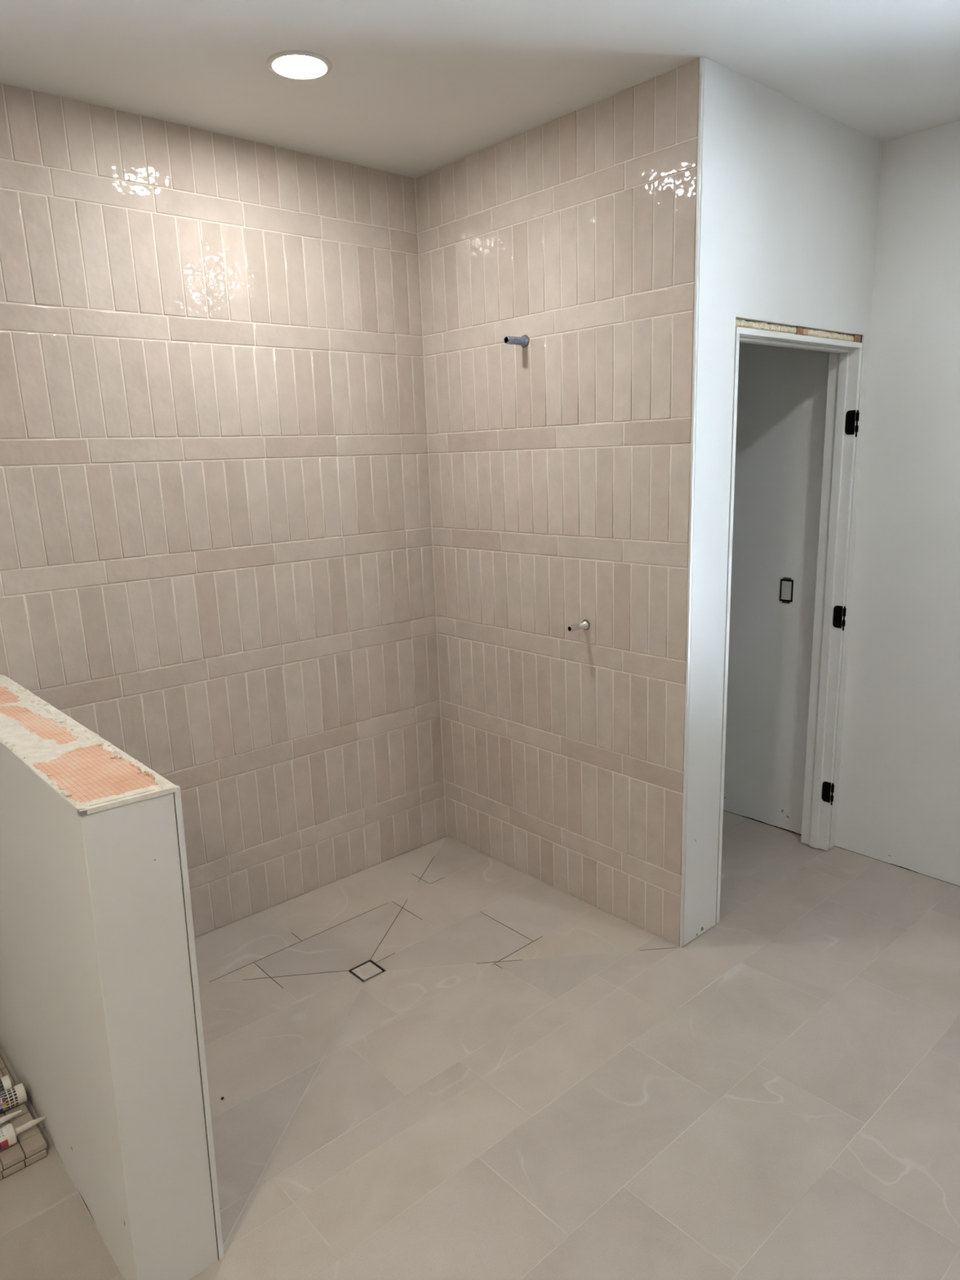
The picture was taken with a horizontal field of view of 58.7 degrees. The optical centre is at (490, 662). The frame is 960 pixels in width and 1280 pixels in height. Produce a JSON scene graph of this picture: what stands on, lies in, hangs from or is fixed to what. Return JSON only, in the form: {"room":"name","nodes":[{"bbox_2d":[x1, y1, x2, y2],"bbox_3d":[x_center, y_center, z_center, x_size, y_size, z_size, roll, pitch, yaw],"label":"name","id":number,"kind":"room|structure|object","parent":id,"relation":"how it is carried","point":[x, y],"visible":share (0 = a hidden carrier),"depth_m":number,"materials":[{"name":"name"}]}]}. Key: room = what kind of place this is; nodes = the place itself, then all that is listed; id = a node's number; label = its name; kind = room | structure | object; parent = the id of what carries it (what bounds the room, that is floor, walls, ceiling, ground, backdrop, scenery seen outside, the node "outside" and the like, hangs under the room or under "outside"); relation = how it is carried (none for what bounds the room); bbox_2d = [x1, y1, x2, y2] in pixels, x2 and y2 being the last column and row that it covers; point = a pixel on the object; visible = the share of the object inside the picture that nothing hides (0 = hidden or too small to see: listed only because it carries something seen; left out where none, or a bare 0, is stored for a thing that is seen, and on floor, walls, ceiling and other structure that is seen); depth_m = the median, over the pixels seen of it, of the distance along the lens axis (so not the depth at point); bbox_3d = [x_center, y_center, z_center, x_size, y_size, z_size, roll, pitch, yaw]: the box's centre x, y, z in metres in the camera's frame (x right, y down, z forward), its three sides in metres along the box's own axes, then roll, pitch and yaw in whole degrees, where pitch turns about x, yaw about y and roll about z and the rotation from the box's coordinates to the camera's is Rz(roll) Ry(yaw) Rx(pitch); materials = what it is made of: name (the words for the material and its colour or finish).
{"room":"building under construction","nodes":[
{"label":"building under construction","id":0,"kind":"room"},
{"bbox_2d":[0,675,224,1279],"bbox_3d":[-1.087,0.691,2.161,0.214,1.120,1.294,-14,18,-40],"label":"wall","id":1,"kind":"structure","parent":0,"point":[101,1030],"depth_m":1.74,"materials":[{"name":"paint"}]},
{"bbox_2d":[0,82,446,937],"bbox_3d":[-1.190,-0.255,2.843,4.950,2.840,0.123,-14,18,-40],"label":"wall","id":2,"kind":"structure","parent":0,"point":[216,553],"depth_m":2.95,"materials":[{"name":"tile"}]},
{"bbox_2d":[0,810,959,1279],"bbox_3d":[0.319,1.411,1.548,4.706,0.120,4.300,-14,18,-40],"label":"floor","id":3,"kind":"structure","parent":0,"point":[535,1082],"depth_m":2.33,"materials":[{"name":"tile"}]},
{"bbox_2d":[0,1056,15,1085],"bbox_3d":[-1.539,1.194,2.400,0.300,0.018,0.299,-14,18,-40],"label":"sheet","id":4,"kind":"object","parent":3,"relation":"on","point":[3,1069],"visible":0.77,"depth_m":2.44,"materials":[{"name":"tile"}]},
{"bbox_2d":[0,1149,46,1180],"bbox_3d":[-1.331,1.243,2.167,0.300,0.018,0.300,-14,18,-40],"label":"sheet","id":5,"kind":"object","parent":3,"relation":"on","point":[42,1154],"visible":0.16,"depth_m":2.12,"materials":[{"name":"tile"}]},
{"bbox_2d":[0,1083,46,1172],"bbox_3d":[-1.332,1.225,2.167,0.300,0.018,0.300,-14,18,-41],"label":"sheet","id":6,"kind":"object","parent":5,"relation":"on","point":[30,1141],"visible":0.66,"depth_m":2.16,"materials":[{"name":"tile"}]},
{"bbox_2d":[0,1075,12,1092],"bbox_3d":[-1.390,1.169,2.260,0.215,0.050,0.050,-14,18,-40],"label":"tube","id":7,"kind":"object","parent":6,"relation":"on","point":[5,1082],"visible":0.56,"depth_m":2.31,"materials":[{"name":"white plastic"}]},
{"bbox_2d":[0,1110,22,1124],"bbox_3d":[-1.329,1.198,2.134,0.290,0.050,0.050,-14,19,-42],"label":"tube","id":8,"kind":"object","parent":6,"relation":"on","point":[3,1119],"visible":1,"depth_m":2.21,"materials":[{"name":"white plastic"}]},
{"bbox_2d":[0,1083,26,1113],"bbox_3d":[-1.335,1.175,2.230,0.215,0.050,0.050,-13,18,-39],"label":"tube","id":9,"kind":"object","parent":6,"relation":"on","point":[11,1097],"visible":1,"depth_m":2.26,"materials":[{"name":"white plastic"}]},
{"bbox_2d":[0,1115,45,1151],"bbox_3d":[-1.254,1.201,2.112,0.290,0.050,0.050,-14,18,-41],"label":"tube","id":10,"kind":"object","parent":6,"relation":"on","point":[8,1134],"visible":1,"depth_m":2.14,"materials":[{"name":"white plastic"}]},
{"bbox_2d":[347,959,386,982],"bbox_3d":[-0.421,1.054,2.909,0.095,0.011,0.095,-14,18,-40],"label":"shower drain","id":11,"kind":"object","parent":3,"relation":"on","point":[368,970],"visible":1,"depth_m":2.91,"materials":[{"name":"tile"}]},
{"bbox_2d":[0,0,959,177],"bbox_3d":[0.237,-1.352,0.898,4.950,0.120,4.520,-14,18,-40],"label":"ceiling","id":12,"kind":"structure","parent":0,"point":[412,88],"depth_m":2.30,"materials":[{"name":"paint"}]},
{"bbox_2d":[266,49,332,79],"bbox_3d":[-0.513,-1.603,2.296,0.172,0.006,0.172,-14,18,-40],"label":"recessed light","id":13,"kind":"object","parent":12,"relation":"in","point":[294,64],"visible":1,"depth_m":2.29,"materials":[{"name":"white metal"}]},
{"bbox_2d":[272,55,326,77],"bbox_3d":[-0.513,-1.602,2.296,0.140,0.002,0.140,-14,18,-40],"label":"diffuser","id":14,"kind":"object","parent":13,"relation":"attached to","point":[286,66],"depth_m":2.29,"materials":[{"name":"white plastic"}]},
{"bbox_2d":[415,57,699,946],"bbox_3d":[0.226,-0.439,3.152,0.117,2.720,1.280,-14,18,-40],"label":"wall","id":15,"kind":"structure","parent":0,"point":[559,464],"depth_m":2.99,"materials":[{"name":"tile"}]},
{"bbox_2d":[503,334,529,347],"bbox_3d":[0.088,-1.117,2.962,0.091,0.043,0.042,-14,18,-40],"label":"pipe stub","id":16,"kind":"object","parent":15,"relation":"attached to","point":[523,340],"visible":1,"depth_m":2.96,"materials":[{"name":"grey metal"}]},
{"bbox_2d":[567,619,590,631],"bbox_3d":[0.307,-0.126,2.993,0.087,0.039,0.038,-14,18,-40],"label":"pipe stub","id":17,"kind":"object","parent":15,"relation":"attached to","point":[585,624],"visible":1,"depth_m":2.99,"materials":[{"name":"silver metal"}]},
{"bbox_2d":[680,56,704,948],"bbox_3d":[0.619,-0.330,2.651,0.013,2.720,0.012,-14,18,-40],"label":"trim","id":18,"kind":"structure","parent":15,"relation":"attached to","point":[701,58],"depth_m":2.59,"materials":[{"name":"white metal"}]},
{"bbox_2d":[683,57,883,946],"bbox_3d":[0.995,-0.438,3.046,1.094,2.720,0.116,-14,18,-40],"label":"wall","id":19,"kind":"structure","parent":0,"point":[789,201],"depth_m":2.73,"materials":[{"name":"white paint"}]},
{"bbox_2d":[715,318,862,924],"bbox_3d":[1.063,-0.136,3.166,0.852,2.071,0.130,-14,18,-40],"label":"door frame","id":20,"kind":"structure","parent":19,"relation":"in","point":[842,414],"depth_m":3.33,"materials":[{"name":"white paint"}]},
{"bbox_2d":[723,120,959,886],"bbox_3d":[2.041,-0.343,2.766,0.061,2.840,4.500,-14,18,-40],"label":"wall","id":21,"kind":"structure","parent":0,"point":[899,799],"depth_m":3.35,"materials":[{"name":"white paint"}]},
{"bbox_2d":[779,577,793,603],"bbox_3d":[1.257,-0.305,3.627,0.004,0.110,0.058,-14,18,-40],"label":"electrical box","id":22,"kind":"object","parent":21,"relation":"attached to","point":[786,584],"visible":1,"depth_m":3.63,"materials":[{"name":"black metal"}]}
]}

